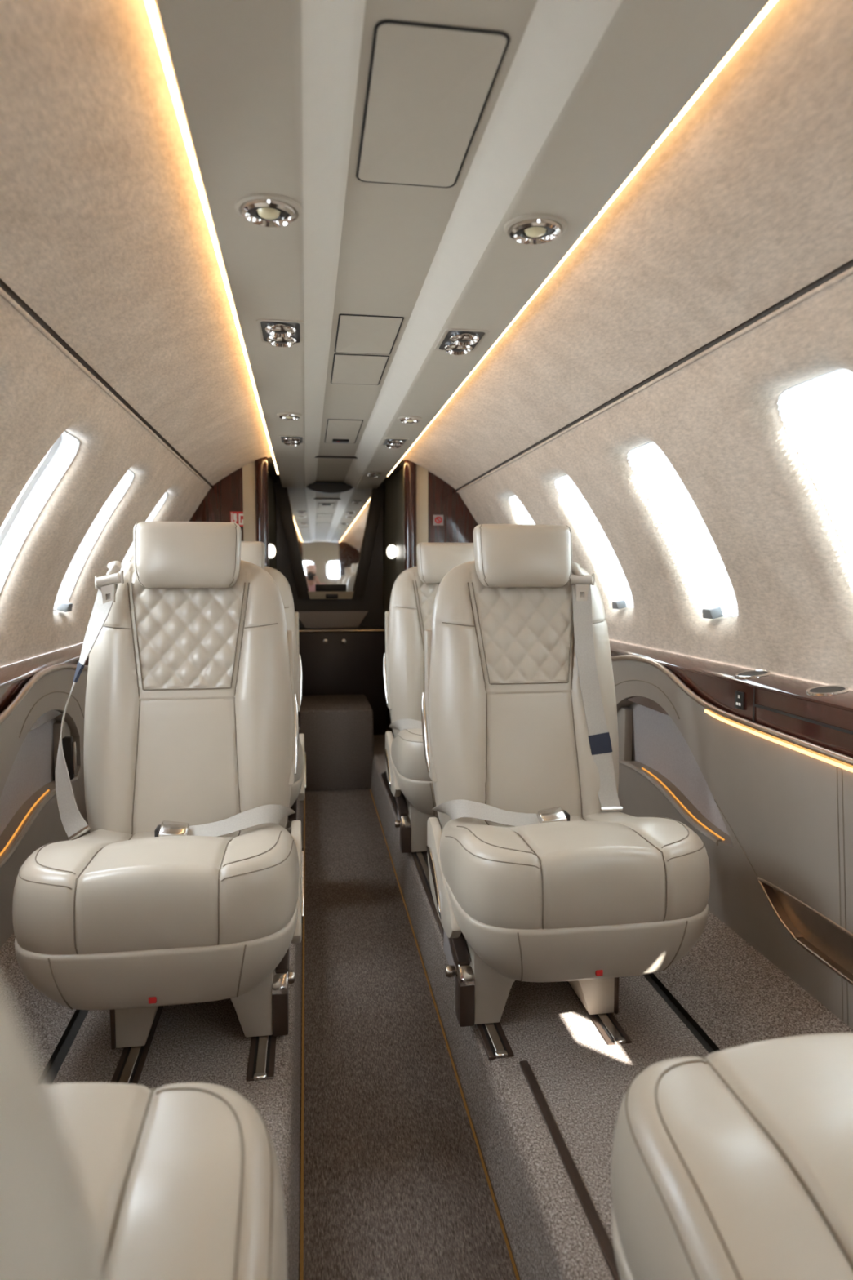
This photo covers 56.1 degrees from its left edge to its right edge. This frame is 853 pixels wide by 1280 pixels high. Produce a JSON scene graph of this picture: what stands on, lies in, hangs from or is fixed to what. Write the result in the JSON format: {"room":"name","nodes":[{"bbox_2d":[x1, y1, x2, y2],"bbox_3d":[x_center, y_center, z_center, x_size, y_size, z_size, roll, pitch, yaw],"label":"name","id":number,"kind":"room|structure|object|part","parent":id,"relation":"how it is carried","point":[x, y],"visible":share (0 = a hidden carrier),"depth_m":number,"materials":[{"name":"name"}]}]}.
{"room":"aircraft cabin","nodes":[
{"label":"aircraft cabin","id":0,"kind":"room"},
{"bbox_2d":[0,278,211,948],"bbox_3d":[-0.702,0.184,0.477,0.359,1.348,7.120,-1,5,-9],"label":"wall","id":1,"kind":"structure","parent":0,"point":[47,390],"depth_m":2.12,"materials":[{"name":"fabric"}]},
{"bbox_2d":[0,789,48,855],"bbox_3d":[-1.045,0.482,2.041,0.006,0.073,0.500,-1,5,-8],"label":"light","id":2,"kind":"object","parent":1,"relation":"attached to","point":[20,835],"depth_m":2.10,"materials":[{"name":"plastic"}]},
{"bbox_2d":[0,431,79,593],"bbox_3d":[-1.018,-0.292,1.943,0.308,0.505,0.288,-1,5,-9],"label":"window","id":3,"kind":"structure","parent":1,"relation":"in","point":[25,510],"depth_m":2.06,"materials":[{"name":"glass"}]},
{"bbox_2d":[0,642,88,732],"bbox_3d":[-0.805,0.278,0.459,0.103,0.174,7.100,-1,5,-9],"label":"ledge","id":4,"kind":"object","parent":1,"relation":"attached to","point":[16,679],"visible":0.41,"depth_m":2.09,"materials":[{"name":"brown wood"}]},
{"bbox_3d":[-0.905,0.488,1.119,0.085,0.640,5.800,-1,5,-9],"label":"panel","id":5,"kind":"part","parent":1,"relation":"part of","materials":[{"name":"leather"}]},
{"bbox_3d":[-1.093,0.359,2.434,0.032,0.130,0.028,-1,5,-9],"label":"latch plate","id":6,"kind":"part","parent":1,"relation":"part of","materials":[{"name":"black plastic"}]},
{"bbox_2d":[53,469,134,612],"bbox_3d":[-1.117,-0.344,2.594,0.308,0.505,0.288,-1,5,-9],"label":"window","id":7,"kind":"structure","parent":1,"relation":"in","point":[68,584],"depth_m":2.72,"materials":[{"name":"glass"}]},
{"bbox_3d":[-1.177,-0.108,2.603,0.038,0.034,0.056,-1,5,-9],"label":"handle","id":8,"kind":"part","parent":7,"relation":"part of","materials":[{"name":"grey plastic"}]},
{"bbox_3d":[-0.708,-0.139,0.450,0.348,0.670,7.120,-1,5,-9],"label":"window panel","id":9,"kind":"part","parent":1,"relation":"part of","materials":[{"name":"fabric"}]},
{"bbox_2d":[120,492,168,565],"bbox_3d":[-1.215,-0.396,3.245,0.308,0.505,0.288,-1,5,-9],"label":"window","id":10,"kind":"structure","parent":1,"relation":"in","point":[130,553],"depth_m":3.37,"materials":[{"name":"glass"}]},
{"bbox_2d":[188,455,478,733],"bbox_3d":[-0.539,-0.143,4.662,1.960,1.950,1.245,-1,5,-9],"label":"wall","id":11,"kind":"structure","parent":0,"point":[413,495],"depth_m":4.13,"materials":[{"name":"brown wood"}]},
{"bbox_3d":[-1.167,-0.081,3.992,0.518,1.571,0.030,-1,5,-9],"label":"wood panel","id":12,"kind":"part","parent":11,"relation":"part of","materials":[{"name":"brown wood"}]},
{"bbox_2d":[230,511,243,526],"bbox_3d":[-0.938,-0.600,3.967,0.068,0.072,0.006,-1,5,-9],"label":"sign","id":13,"kind":"object","parent":11,"relation":"attached to","point":[237,517],"visible":0.87,"depth_m":3.96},
{"bbox_3d":[-0.820,-0.088,4.028,0.062,1.640,0.070,-1,5,-9],"label":"door post","id":14,"kind":"part","parent":11,"relation":"part of","materials":[{"name":"brown wood"}]},
{"bbox_2d":[268,542,275,559],"bbox_3d":[-0.963,-0.541,4.869,0.044,0.100,0.100,3,5,33],"label":"wall light","id":15,"kind":"object","parent":11,"relation":"attached to","point":[272,549],"visible":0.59,"depth_m":4.87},
{"bbox_3d":[-0.927,-0.096,4.631,0.034,1.860,1.141,0,5,-6],"label":"lavatory panel","id":16,"kind":"part","parent":11,"relation":"part of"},
{"bbox_2d":[273,483,385,599],"bbox_3d":[-0.619,-0.632,5.160,0.718,0.735,0.047,-1,5,-8],"label":"mirror","id":17,"kind":"object","parent":11,"relation":"attached to","point":[330,531],"visible":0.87,"depth_m":5.17,"materials":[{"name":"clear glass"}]},
{"bbox_3d":[-0.622,-0.650,5.176,0.556,0.670,0.012,-1,5,-8],"label":"glass","id":18,"kind":"part","parent":17,"relation":"part of","materials":[{"name":"white mirror"}]},
{"bbox_3d":[-0.620,-0.290,5.195,0.298,0.049,0.032,-1,5,-8],"label":"rail","id":19,"kind":"part","parent":17,"relation":"part of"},
{"bbox_3d":[-0.629,-0.166,5.263,1.200,1.900,0.030,-1,5,-9],"label":"lavatory panel","id":20,"kind":"part","parent":11,"relation":"part of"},
{"bbox_2d":[386,543,395,559],"bbox_3d":[-0.203,-0.550,4.983,0.100,0.100,0.044,4,6,40],"label":"wall light","id":21,"kind":"object","parent":11,"relation":"attached to","point":[390,550],"visible":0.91,"depth_m":4.97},
{"bbox_3d":[-0.157,-0.105,4.747,0.034,1.860,1.141,-1,5,-11],"label":"lavatory panel","id":22,"kind":"part","parent":11,"relation":"part of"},
{"bbox_3d":[-0.083,-0.097,4.139,0.062,1.640,0.070,-1,5,-9],"label":"door post","id":23,"kind":"part","parent":11,"relation":"part of","materials":[{"name":"brown wood"}]},
{"bbox_2d":[433,515,443,525],"bbox_3d":[0.061,-0.617,4.115,0.052,0.052,0.008,-1,5,-9],"label":"sign","id":24,"kind":"object","parent":11,"relation":"attached to","point":[437,519],"visible":1,"depth_m":4.11,"materials":[{"name":"plastic"}]},
{"bbox_3d":[0.259,-0.098,4.206,0.518,1.571,0.030,-1,5,-9],"label":"wood panel","id":25,"kind":"part","parent":11,"relation":"part of","materials":[{"name":"brown wood"}]},
{"bbox_2d":[0,0,852,489],"bbox_3d":[-0.010,-0.642,1.094,1.400,0.213,8.360,-1,5,-9],"label":"ceiling","id":26,"kind":"structure","parent":0,"point":[745,203],"depth_m":1.20,"materials":[{"name":"fabric"}]},
{"bbox_3d":[-0.377,-0.562,0.467,0.304,0.153,7.120,-1,5,-9],"label":"headliner panel","id":27,"kind":"part","parent":26,"relation":"part of","materials":[{"name":"fabric"}]},
{"bbox_2d":[144,0,278,474],"bbox_3d":[-0.267,-0.635,0.731,0.008,0.008,7.620,-1,5,-9],"label":"light strip","id":28,"kind":"object","parent":26,"relation":"attached to","point":[150,6],"visible":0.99,"depth_m":1.11,"materials":[{"name":"plastic"}]},
{"bbox_3d":[-0.236,-0.668,1.068,0.150,0.036,8.280,-1,5,-9],"label":"service panel","id":29,"kind":"part","parent":26,"relation":"part of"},
{"bbox_2d":[235,192,302,226],"bbox_3d":[-0.243,-0.658,1.232,0.102,0.015,0.102,-1,5,-9],"label":"recessed light","id":30,"kind":"object","parent":26,"relation":"in","point":[262,209],"visible":1,"depth_m":1.22,"materials":[{"name":"silver metal"}]},
{"bbox_2d":[256,319,304,346],"bbox_3d":[-0.336,-0.706,1.851,0.106,0.019,0.180,-1,5,-9],"label":"recessed light","id":31,"kind":"object","parent":26,"relation":"attached to","point":[276,332],"visible":1,"depth_m":1.82,"materials":[{"name":"silver metal"}]},
{"bbox_3d":[-0.336,-0.711,1.851,0.090,0.001,0.164,-1,5,-9],"label":"plate","id":32,"kind":"part","parent":31,"relation":"part of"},
{"bbox_2d":[276,412,302,420],"bbox_3d":[-0.479,-0.782,2.797,0.088,0.015,0.088,-1,5,-9],"label":"recessed light","id":33,"kind":"object","parent":26,"relation":"in","point":[284,415],"visible":1,"depth_m":2.77,"materials":[{"name":"silver metal"}]},
{"bbox_2d":[278,435,305,445],"bbox_3d":[-0.555,-0.821,3.300,0.106,0.019,0.180,-1,5,-9],"label":"recessed light","id":34,"kind":"object","parent":26,"relation":"attached to","point":[287,440],"visible":1,"depth_m":3.26,"materials":[{"name":"silver metal"}]},
{"bbox_3d":[-0.555,-0.826,3.300,0.090,0.001,0.164,-1,5,-9],"label":"plate","id":35,"kind":"part","parent":34,"relation":"part of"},
{"bbox_2d":[324,418,363,443],"bbox_3d":[-0.355,-0.872,3.377,0.139,0.015,0.547,-1,5,-9],"label":"access panel","id":36,"kind":"object","parent":26,"relation":"attached to","point":[337,431],"visible":1,"depth_m":3.33,"materials":[{"name":"grey plastic"}]},
{"bbox_2d":[330,353,389,385],"bbox_3d":[-0.202,-0.797,2.366,0.153,0.005,0.337,-1,5,-9],"label":"access panel","id":37,"kind":"object","parent":26,"relation":"attached to","point":[347,369],"visible":1,"depth_m":2.34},
{"bbox_2d":[334,313,404,354],"bbox_3d":[-0.151,-0.771,2.026,0.153,0.005,0.317,-1,5,-9],"label":"access panel","id":38,"kind":"object","parent":26,"relation":"attached to","point":[356,333],"visible":1,"depth_m":2.00,"materials":[{"name":"plastic"}]},
{"bbox_2d":[364,471,383,477],"bbox_3d":[-0.286,-0.905,4.369,0.096,0.019,0.150,-1,5,-9],"label":"recessed light","id":39,"kind":"object","parent":26,"relation":"attached to","point":[372,473],"visible":1,"depth_m":4.33,"materials":[{"name":"silver metal"}]},
{"bbox_2d":[380,438,408,448],"bbox_3d":[-0.135,-0.826,3.363,0.106,0.019,0.180,-1,5,-9],"label":"recessed light","id":40,"kind":"object","parent":26,"relation":"attached to","point":[388,442],"visible":1,"depth_m":3.33,"materials":[{"name":"silver metal"}]},
{"bbox_3d":[-0.135,-0.831,3.363,0.090,0.001,0.164,-1,5,-9],"label":"plate","id":41,"kind":"part","parent":40,"relation":"part of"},
{"bbox_2d":[397,415,422,423],"bbox_3d":[-0.059,-0.787,2.861,0.088,0.015,0.088,-1,5,-9],"label":"recessed light","id":42,"kind":"object","parent":26,"relation":"in","point":[406,419],"visible":1,"depth_m":2.84,"materials":[{"name":"silver metal"}]},
{"bbox_3d":[-0.011,-0.698,1.099,0.190,0.001,8.280,-1,5,-9],"label":"panel","id":43,"kind":"part","parent":26,"relation":"part of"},
{"bbox_2d":[355,19,510,187],"bbox_3d":[-0.006,-0.695,1.065,0.155,0.005,0.363,-1,5,-9],"label":"access panel","id":44,"kind":"object","parent":26,"relation":"attached to","point":[429,86],"visible":1,"depth_m":1.02,"materials":[{"name":"plastic"}]},
{"bbox_2d":[434,328,489,355],"bbox_3d":[0.083,-0.711,1.919,0.106,0.019,0.180,-1,5,-9],"label":"recessed light","id":45,"kind":"object","parent":26,"relation":"attached to","point":[455,341],"visible":1,"depth_m":1.89,"materials":[{"name":"silver metal"}]},
{"bbox_3d":[0.083,-0.717,1.919,0.090,0.001,0.164,-1,5,-9],"label":"plate","id":46,"kind":"part","parent":45,"relation":"part of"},
{"bbox_2d":[503,213,567,244],"bbox_3d":[0.177,-0.663,1.298,0.102,0.015,0.102,-1,5,-9],"label":"recessed light","id":47,"kind":"object","parent":26,"relation":"in","point":[535,228],"visible":1,"depth_m":1.28,"materials":[{"name":"silver metal"}]},
{"bbox_3d":[0.213,-0.674,1.135,0.150,0.036,8.280,-1,5,-9],"label":"service panel","id":48,"kind":"part","parent":26,"relation":"part of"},
{"bbox_2d":[386,0,777,476],"bbox_3d":[0.343,-0.642,0.823,0.008,0.008,7.620,-1,5,-9],"label":"light strip","id":49,"kind":"object","parent":26,"relation":"attached to","point":[771,2],"visible":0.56,"depth_m":1.11,"materials":[{"name":"plastic"}]},
{"bbox_3d":[0.527,-0.573,0.602,0.304,0.153,7.120,-1,5,-9],"label":"headliner panel","id":50,"kind":"part","parent":26,"relation":"part of","materials":[{"name":"fabric"}]},
{"bbox_2d":[0,728,852,1279],"bbox_3d":[-0.011,0.933,1.229,1.960,0.325,8.280,-1,5,-9],"label":"floor","id":51,"kind":"structure","parent":0,"point":[396,1187],"depth_m":1.73,"materials":[{"name":"grey carpet"}]},
{"bbox_2d":[111,1005,164,1084],"bbox_3d":[-0.775,0.782,2.759,0.054,0.014,2.451,-1,5,-9],"label":"track","id":52,"kind":"object","parent":51,"relation":"on","point":[130,1066],"visible":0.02,"depth_m":1.65,"materials":[{"name":"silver metal"}]},
{"bbox_3d":[-0.776,0.779,2.762,0.020,0.006,2.446,-1,5,-9],"label":"rail","id":53,"kind":"part","parent":52,"relation":"part of","materials":[{"name":"silver metal"}]},
{"bbox_2d":[0,982,287,1279],"bbox_3d":[-0.356,0.401,0.467,0.545,1.110,0.782,-1,5,-9],"label":"seat","id":54,"kind":"object","parent":51,"relation":"on","point":[99,1180],"visible":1,"depth_m":0.67,"materials":[{"name":"beige leather"}]},
{"bbox_3d":[-0.326,0.312,0.228,0.504,0.726,0.245,-1,11,-9],"label":"backrest","id":55,"kind":"part","parent":54,"relation":"part of","materials":[{"name":"beige leather"}]},
{"bbox_2d":[47,1082,287,1279],"bbox_3d":[-0.378,0.566,0.597,0.536,0.170,0.544,-1,5,-9],"label":"cushion","id":56,"kind":"object","parent":54,"relation":"on","point":[182,1180],"depth_m":0.71,"materials":[{"name":"beige leather"}]},
{"bbox_2d":[246,1035,276,1081],"bbox_3d":[-0.513,0.779,2.798,0.054,0.014,2.452,-1,5,-9],"label":"track","id":57,"kind":"object","parent":51,"relation":"on","point":[261,1062],"visible":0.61,"depth_m":1.66,"materials":[{"name":"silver metal"}]},
{"bbox_2d":[12,521,303,1049],"bbox_3d":[-0.566,0.288,1.774,0.574,1.127,0.715,-1,5,-9],"label":"seat","id":58,"kind":"object","parent":57,"relation":"on","point":[184,885],"visible":1,"depth_m":1.90,"materials":[{"name":"beige leather"}]},
{"bbox_3d":[-0.662,0.811,1.704,0.010,0.095,0.060,-1,5,-9],"label":"leg","id":59,"kind":"part","parent":58,"relation":"part of","materials":[{"name":"brown metal"}]},
{"bbox_3d":[-0.758,-0.170,1.939,0.036,0.044,0.060,-1,5,-9],"label":"guide arm","id":60,"kind":"part","parent":58,"relation":"part of","materials":[{"name":"plastic"}]},
{"bbox_3d":[-0.624,0.743,1.862,0.119,0.206,0.360,-1,5,-9],"label":"leg","id":61,"kind":"part","parent":58,"relation":"part of","materials":[{"name":"beige plastic"}]},
{"bbox_2d":[12,822,299,954],"bbox_3d":[-0.543,0.478,1.706,0.536,0.170,0.544,-1,5,-9],"label":"cushion","id":62,"kind":"object","parent":58,"relation":"on","point":[113,888],"depth_m":1.46,"materials":[{"name":"beige leather"}]},
{"bbox_3d":[-0.591,0.160,1.999,0.504,0.726,0.245,-1,5,-9],"label":"backrest","id":63,"kind":"part","parent":58,"relation":"part of","materials":[{"name":"beige leather"}]},
{"bbox_3d":[-0.417,0.741,1.893,0.119,0.206,0.360,-1,5,-9],"label":"leg","id":64,"kind":"part","parent":58,"relation":"part of","materials":[{"name":"beige plastic"}]},
{"bbox_3d":[-0.320,0.807,1.755,0.034,0.095,0.060,-1,5,-9],"label":"leg","id":65,"kind":"part","parent":58,"relation":"part of","materials":[{"name":"brown metal"}]},
{"bbox_3d":[-0.352,0.169,2.051,0.023,0.380,0.137,-1,5,-9],"label":"trim","id":66,"kind":"part","parent":58,"relation":"part of","materials":[{"name":"beige plastic"}]},
{"bbox_3d":[-0.323,0.775,1.833,0.041,0.027,0.027,-1,5,-9],"label":"knob","id":67,"kind":"part","parent":58,"relation":"part of","materials":[{"name":"silver metal"}]},
{"bbox_3d":[-0.342,0.242,2.072,0.023,0.194,0.107,-1,5,-9],"label":"handle","id":68,"kind":"part","parent":58,"relation":"part of","materials":[{"name":"silver metal"}]},
{"bbox_3d":[-0.296,0.549,1.817,0.024,0.191,0.350,-1,5,-9],"label":"plate","id":69,"kind":"part","parent":58,"relation":"part of","materials":[{"name":"beige plastic"}]},
{"bbox_3d":[-0.292,0.559,1.874,0.010,0.099,0.193,-1,5,-9],"label":"recline lever","id":70,"kind":"part","parent":58,"relation":"part of","materials":[{"name":"silver metal"}]},
{"bbox_3d":[-0.514,0.776,2.800,0.020,0.006,2.447,-1,5,-9],"label":"rail","id":71,"kind":"part","parent":57,"relation":"part of","materials":[{"name":"silver metal"}]},
{"bbox_2d":[240,541,306,835],"bbox_3d":[-0.710,0.202,2.861,0.545,1.127,0.715,-1,5,-9],"label":"seat","id":72,"kind":"object","parent":57,"relation":"on","point":[253,552],"visible":0.05,"depth_m":3.08,"materials":[{"name":"beige leather"}]},
{"bbox_3d":[-0.750,0.074,3.084,0.504,0.726,0.245,-1,5,-9],"label":"backrest","id":73,"kind":"part","parent":72,"relation":"part of","materials":[{"name":"beige leather"}]},
{"bbox_3d":[-0.511,0.083,3.136,0.023,0.380,0.137,-1,5,-9],"label":"trim","id":74,"kind":"part","parent":72,"relation":"part of","materials":[{"name":"beige plastic"}]},
{"bbox_2d":[293,737,303,782],"bbox_3d":[-0.702,0.392,2.791,0.536,0.170,0.544,-1,5,-9],"label":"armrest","id":75,"kind":"object","parent":72,"relation":"on","point":[299,778],"depth_m":2.68,"materials":[{"name":"beige leather"}]},
{"bbox_3d":[-0.501,0.156,3.158,0.023,0.194,0.107,-1,5,-9],"label":"handle","id":76,"kind":"part","parent":72,"relation":"part of","materials":[{"name":"silver metal"}]},
{"bbox_3d":[-0.455,0.463,2.903,0.024,0.191,0.350,-1,5,-9],"label":"plate","id":77,"kind":"part","parent":72,"relation":"part of","materials":[{"name":"beige plastic"}]},
{"bbox_3d":[-0.451,0.473,2.959,0.010,0.099,0.193,-1,5,-9],"label":"recline lever","id":78,"kind":"part","parent":72,"relation":"part of","materials":[{"name":"silver metal"}]},
{"bbox_2d":[299,792,305,1279],"bbox_3d":[-0.123,1.127,0.770,0.006,0.006,7.380,-1,5,-9],"label":"light strip","id":79,"kind":"object","parent":51,"relation":"on","point":[301,1268],"visible":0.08,"depth_m":1.82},
{"bbox_2d":[299,694,373,791],"bbox_3d":[-0.540,0.591,4.731,0.410,0.455,0.595,-1,5,-9],"label":"carpeted step","id":80,"kind":"structure","parent":51,"relation":"on","point":[338,730],"depth_m":4.44,"materials":[{"name":"carpet"}]},
{"bbox_2d":[297,626,386,734],"bbox_3d":[-0.603,0.355,5.132,0.676,0.862,0.297,-1,5,-9],"label":"vanity cabinet","id":81,"kind":"object","parent":51,"relation":"on","point":[335,660],"visible":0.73,"depth_m":5.01,"materials":[{"name":"brown wood"}]},
{"bbox_2d":[298,626,385,632],"bbox_3d":[-0.604,-0.067,5.106,0.676,0.017,0.282,-1,5,-9],"label":"countertop","id":82,"kind":"structure","parent":81,"relation":"on","point":[370,627],"depth_m":5.03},
{"bbox_2d":[294,611,368,627],"bbox_3d":[-0.605,-0.131,5.102,0.467,0.105,0.020,-1,5,-9],"label":"tray","id":83,"kind":"object","parent":82,"relation":"on","point":[308,619],"visible":0.96,"depth_m":5.09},
{"bbox_2d":[369,789,519,1279],"bbox_3d":[0.235,1.123,0.824,0.006,0.006,7.380,-1,5,-9],"label":"light strip","id":84,"kind":"object","parent":51,"relation":"on","point":[415,940],"visible":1,"depth_m":1.83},
{"bbox_2d":[380,771,514,1060],"bbox_3d":[-0.025,0.773,2.872,0.054,0.014,2.450,-1,5,-9],"label":"track","id":85,"kind":"object","parent":51,"relation":"on","point":[495,1043],"visible":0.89,"depth_m":1.78,"materials":[{"name":"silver metal"}]},
{"bbox_2d":[382,542,475,853],"bbox_3d":[0.126,0.192,2.987,0.545,1.127,0.715,-1,5,-9],"label":"seat","id":86,"kind":"object","parent":85,"relation":"on","point":[414,591],"visible":0.27,"depth_m":3.13,"materials":[{"name":"beige leather"}]},
{"bbox_3d":[-0.162,0.152,3.208,0.023,0.194,0.107,-1,5,-9],"label":"handle","id":87,"kind":"part","parent":86,"relation":"part of","materials":[{"name":"silver metal"}]},
{"bbox_3d":[-0.144,0.469,3.005,0.010,0.099,0.193,-1,5,-9],"label":"recline lever","id":88,"kind":"part","parent":86,"relation":"part of","materials":[{"name":"silver metal"}]},
{"bbox_3d":[-0.147,0.078,3.191,0.023,0.380,0.137,-1,5,-9],"label":"trim","id":89,"kind":"part","parent":86,"relation":"part of","materials":[{"name":"beige plastic"}]},
{"bbox_3d":[-0.124,0.459,2.952,0.024,0.191,0.350,-1,5,-9],"label":"plate","id":90,"kind":"part","parent":86,"relation":"part of","materials":[{"name":"beige plastic"}]},
{"bbox_3d":[-0.098,0.684,2.976,0.041,0.027,0.027,-1,5,-9],"label":"knob","id":91,"kind":"part","parent":86,"relation":"part of","materials":[{"name":"silver metal"}]},
{"bbox_3d":[-0.076,0.717,2.901,0.034,0.095,0.060,-1,5,-9],"label":"leg","id":92,"kind":"part","parent":86,"relation":"part of","materials":[{"name":"brown metal"}]},
{"bbox_2d":[391,728,431,781],"bbox_3d":[0.144,0.382,2.918,0.536,0.170,0.544,-1,5,-9],"label":"cushion","id":93,"kind":"object","parent":86,"relation":"on","point":[408,763],"depth_m":2.68,"materials":[{"name":"beige leather"}]},
{"bbox_3d":[0.096,0.064,3.210,0.504,0.726,0.245,-1,5,-9],"label":"backrest","id":94,"kind":"part","parent":86,"relation":"part of","materials":[{"name":"beige leather"}]},
{"bbox_3d":[-0.026,0.648,3.060,0.119,0.206,0.360,-1,5,-9],"label":"leg","id":95,"kind":"part","parent":86,"relation":"part of","materials":[{"name":"beige plastic"}]},
{"bbox_2d":[421,524,710,1026],"bbox_3d":[0.289,0.280,1.877,0.545,1.127,0.715,-1,5,-9],"label":"seat","id":96,"kind":"object","parent":85,"relation":"on","point":[537,873],"visible":1,"depth_m":2.00,"materials":[{"name":"beige leather"}]},
{"bbox_3d":[0.001,0.240,2.099,0.023,0.194,0.107,-1,5,-9],"label":"handle","id":97,"kind":"part","parent":96,"relation":"part of","materials":[{"name":"silver metal"}]},
{"bbox_3d":[0.015,0.166,2.081,0.023,0.380,0.137,-1,5,-9],"label":"trim","id":98,"kind":"part","parent":96,"relation":"part of","materials":[{"name":"beige plastic"}]},
{"bbox_3d":[0.019,0.557,1.896,0.010,0.099,0.193,-1,5,-9],"label":"recline lever","id":99,"kind":"part","parent":96,"relation":"part of","materials":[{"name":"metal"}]},
{"bbox_3d":[0.039,0.547,1.843,0.024,0.191,0.350,-1,5,-9],"label":"plate","id":100,"kind":"part","parent":96,"relation":"part of","materials":[{"name":"beige plastic"}]},
{"bbox_3d":[0.065,0.772,1.866,0.041,0.027,0.027,-1,5,-9],"label":"knob","id":101,"kind":"part","parent":96,"relation":"part of","materials":[{"name":"silver metal"}]},
{"bbox_3d":[0.086,0.805,1.791,0.034,0.095,0.060,-1,5,-9],"label":"leg","id":102,"kind":"part","parent":96,"relation":"part of","materials":[{"name":"brown metal"}]},
{"bbox_3d":[0.136,0.736,1.950,0.119,0.206,0.360,-1,5,-9],"label":"leg","id":103,"kind":"part","parent":96,"relation":"part of","materials":[{"name":"beige plastic"}]},
{"bbox_3d":[0.258,0.152,2.101,0.504,0.726,0.245,-1,5,-9],"label":"backrest","id":104,"kind":"part","parent":96,"relation":"part of","materials":[{"name":"beige leather"}]},
{"bbox_2d":[439,811,710,929],"bbox_3d":[0.306,0.470,1.808,0.536,0.170,0.544,-1,5,-9],"label":"cushion","id":105,"kind":"object","parent":96,"relation":"on","point":[499,870],"depth_m":1.57,"materials":[{"name":"beige leather"}]},
{"bbox_3d":[0.397,-0.185,2.124,0.036,0.044,0.060,-1,5,-9],"label":"guide arm","id":106,"kind":"part","parent":96,"relation":"part of","materials":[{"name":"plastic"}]},
{"bbox_3d":[0.343,0.734,1.982,0.119,0.206,0.360,-1,5,-9],"label":"leg","id":107,"kind":"part","parent":96,"relation":"part of","materials":[{"name":"beige plastic"}]},
{"bbox_3d":[0.428,0.801,1.842,0.010,0.095,0.060,-1,5,-9],"label":"leg","id":108,"kind":"part","parent":96,"relation":"part of","materials":[{"name":"brown metal"}]},
{"bbox_2d":[519,1060,620,1279],"bbox_3d":[0.328,0.938,0.798,0.018,0.009,1.730,-1,5,-9],"label":"track cover","id":109,"kind":"object","parent":51,"relation":"on","point":[606,1248],"visible":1,"depth_m":1.33,"materials":[{"name":"brown metal"}]},
{"bbox_2d":[567,981,631,1044],"bbox_3d":[0.234,0.769,2.916,0.054,0.014,2.441,-1,5,-9],"label":"track","id":110,"kind":"object","parent":51,"relation":"on","point":[611,1030],"visible":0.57,"depth_m":1.77,"materials":[{"name":"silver metal"}]},
{"bbox_3d":[0.234,0.766,2.918,0.020,0.005,2.436,-1,5,-9],"label":"rail","id":111,"kind":"part","parent":110,"relation":"part of","materials":[{"name":"silver metal"}]},
{"bbox_2d":[611,1032,852,1279],"bbox_3d":[0.488,0.393,0.557,0.545,1.110,0.782,-1,5,-9],"label":"seat","id":112,"kind":"object","parent":51,"relation":"on","point":[734,1162],"visible":1,"depth_m":0.75,"materials":[{"name":"beige leather"}]},
{"bbox_2d":[457,259,852,1029],"bbox_3d":[0.852,0.165,0.710,0.359,1.348,7.120,-1,5,-9],"label":"wall","id":113,"kind":"structure","parent":0,"point":[774,821],"depth_m":1.83,"materials":[{"name":"fabric"}]},
{"bbox_2d":[508,494,535,524],"bbox_3d":[0.524,-0.413,3.460,0.308,0.505,0.288,-1,5,-9],"label":"window","id":114,"kind":"structure","parent":113,"relation":"in","point":[519,509],"depth_m":3.46,"materials":[{"name":"glass"}]},
{"bbox_2d":[554,474,633,608],"bbox_3d":[0.622,-0.361,2.809,0.308,0.505,0.288,-1,5,-9],"label":"window","id":115,"kind":"structure","parent":113,"relation":"in","point":[609,566],"depth_m":2.82,"materials":[{"name":"glass"}]},
{"bbox_3d":[0.683,-0.127,2.837,0.038,0.034,0.056,-1,5,-9],"label":"handle","id":116,"kind":"part","parent":115,"relation":"part of","materials":[{"name":"grey plastic"}]},
{"bbox_3d":[0.858,-0.158,0.685,0.348,0.670,7.120,-1,5,-9],"label":"window panel","id":117,"kind":"part","parent":113,"relation":"part of","materials":[{"name":"fabric"}]},
{"bbox_2d":[626,441,737,618],"bbox_3d":[0.720,-0.309,2.159,0.308,0.505,0.288,-1,5,-9],"label":"window","id":118,"kind":"structure","parent":113,"relation":"in","point":[705,571],"depth_m":2.16,"materials":[{"name":"glass"}]},
{"bbox_3d":[0.781,-0.075,2.186,0.038,0.034,0.056,-1,5,-9],"label":"handle","id":119,"kind":"part","parent":118,"relation":"part of","materials":[{"name":"grey plastic"}]},
{"bbox_2d":[641,767,724,839],"bbox_3d":[0.728,0.461,2.307,0.006,0.073,0.500,-1,5,-9],"label":"light","id":120,"kind":"object","parent":113,"relation":"attached to","point":[668,800],"depth_m":2.33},
{"bbox_2d":[608,640,852,772],"bbox_3d":[0.958,0.257,0.723,0.103,0.174,7.100,-1,5,-9],"label":"ledge","id":121,"kind":"object","parent":113,"relation":"attached to","point":[815,717],"visible":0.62,"depth_m":1.81,"materials":[{"name":"brown wood"}]},
{"bbox_2d":[734,690,744,710],"bbox_3d":[0.751,0.145,1.918,0.006,0.043,0.035,-1,5,-9],"label":"switch","id":122,"kind":"object","parent":121,"relation":"attached to","point":[739,695],"depth_m":1.91,"materials":[{"name":"black plastic"}]},
{"bbox_2d":[704,709,852,772],"bbox_3d":[0.987,0.334,0.280,0.009,0.030,3.606,-1,5,-9],"label":"light","id":123,"kind":"object","parent":121,"relation":"attached to","point":[836,751],"depth_m":1.70,"materials":[{"name":"plastic"}]},
{"bbox_3d":[0.865,0.467,1.385,0.085,0.640,5.800,-1,5,-9],"label":"panel","id":124,"kind":"part","parent":113,"relation":"part of","materials":[{"name":"leather"}]},
{"bbox_2d":[777,368,852,570],"bbox_3d":[0.827,-0.253,1.449,0.308,0.505,0.288,-1,5,-9],"label":"window","id":125,"kind":"structure","parent":113,"relation":"in","point":[816,413],"depth_m":1.48,"materials":[{"name":"glass"}]}
]}

